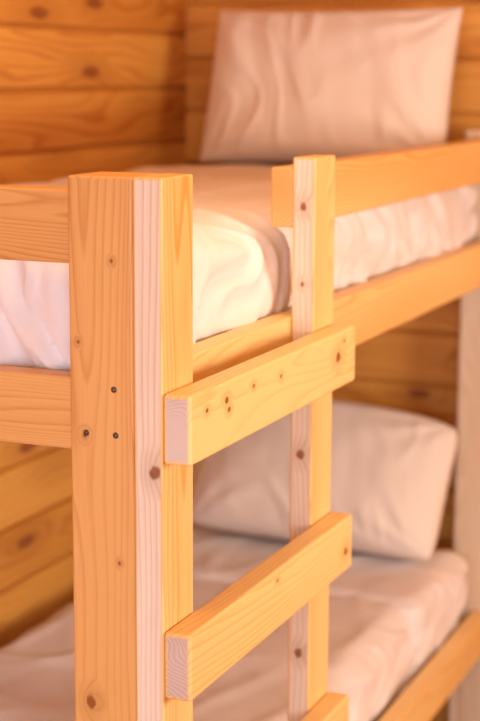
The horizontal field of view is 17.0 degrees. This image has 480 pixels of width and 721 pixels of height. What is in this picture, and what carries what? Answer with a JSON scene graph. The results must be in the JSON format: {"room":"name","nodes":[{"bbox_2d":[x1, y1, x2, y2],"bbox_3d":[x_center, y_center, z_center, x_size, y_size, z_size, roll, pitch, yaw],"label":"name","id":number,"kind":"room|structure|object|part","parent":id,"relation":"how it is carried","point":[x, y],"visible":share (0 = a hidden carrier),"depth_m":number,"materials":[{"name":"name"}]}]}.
{"room":"dormitory","nodes":[
{"label":"dormitory","id":0,"kind":"room"},
{"bbox_2d":[0,0,187,648],"bbox_3d":[-1.075,0.075,2.079,0.060,2.550,4.780,5,11,22],"label":"wall","id":1,"kind":"structure","parent":0,"point":[87,86],"depth_m":3.59,"materials":[{"name":"brown wood"}]},
{"bbox_2d":[186,0,479,720],"bbox_3d":[1.465,-0.175,3.548,3.460,2.550,0.060,5,11,22],"label":"wall","id":2,"kind":"structure","parent":0,"point":[412,366],"depth_m":4.00,"materials":[{"name":"brown wood"}]},
{"bbox_3d":[0.498,1.492,1.611,3.520,0.060,4.860,5,11,22],"label":"floor","id":3,"kind":"structure","parent":0,"visible":0},
{"bbox_2d":[0,129,479,720],"bbox_3d":[-0.135,0.371,3.162,0.837,1.595,1.980,5,11,22],"label":"bunk bed","id":4,"kind":"object","parent":3,"relation":"on","point":[88,409],"visible":0.59,"depth_m":2.09,"materials":[{"name":"brown wood"}]},
{"bbox_2d":[0,523,467,720],"bbox_3d":[-0.133,0.690,3.202,0.769,0.259,1.847,5,11,22],"label":"mattress","id":5,"kind":"object","parent":4,"relation":"on","point":[389,616],"visible":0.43,"depth_m":3.34,"materials":[{"name":"fabric"}]},
{"bbox_2d":[193,400,456,559],"bbox_3d":[0.197,0.267,3.851,0.626,0.336,0.276,5,11,24],"label":"pillow","id":6,"kind":"object","parent":5,"relation":"on","point":[391,469],"visible":0.77,"depth_m":3.75,"materials":[{"name":"fabric"}]},
{"bbox_2d":[0,163,478,370],"bbox_3d":[-0.133,-0.201,3.044,0.771,0.273,1.870,5,11,22],"label":"mattress","id":7,"kind":"object","parent":4,"relation":"on","point":[242,263],"visible":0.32,"depth_m":2.52,"materials":[{"name":"fabric"}]},
{"bbox_2d":[200,8,462,161],"bbox_3d":[0.207,-0.647,3.787,0.613,0.362,0.236,4,11,21],"label":"pillow","id":8,"kind":"object","parent":7,"relation":"on","point":[286,85],"visible":0.91,"depth_m":3.70,"materials":[{"name":"fabric"}]},
{"bbox_2d":[133,155,354,720],"bbox_3d":[0.024,0.512,2.377,0.078,1.595,0.635,5,11,22],"label":"ladder","id":9,"kind":"object","parent":4,"relation":"attached to","point":[180,422],"visible":1,"depth_m":2.13,"materials":[{"name":"brown wood"}]},
{"bbox_3d":[-0.099,0.554,2.139,0.040,1.595,0.093,5,11,22],"label":"rail","id":10,"kind":"part","parent":9,"relation":"part of","materials":[{"name":"brown wood"}]},
{"bbox_3d":[0.112,0.468,2.631,0.038,1.595,0.092,5,11,22],"label":"rail","id":11,"kind":"part","parent":9,"relation":"part of","materials":[{"name":"brown wood"}]},
{"bbox_3d":[0.237,-0.095,2.925,0.038,0.095,1.809,5,11,22],"label":"rail","id":12,"kind":"part","parent":4,"relation":"part of","materials":[{"name":"brown wood"}]},
{"bbox_3d":[0.328,-0.360,3.092,0.038,0.093,1.352,5,11,22],"label":"guard rail","id":13,"kind":"part","parent":4,"relation":"part of","materials":[{"name":"brown wood"}]},
{"bbox_3d":[0.233,0.798,3.085,0.038,0.095,1.809,5,11,22],"label":"rail","id":14,"kind":"part","parent":4,"relation":"part of","materials":[{"name":"brown wood"}]}
]}

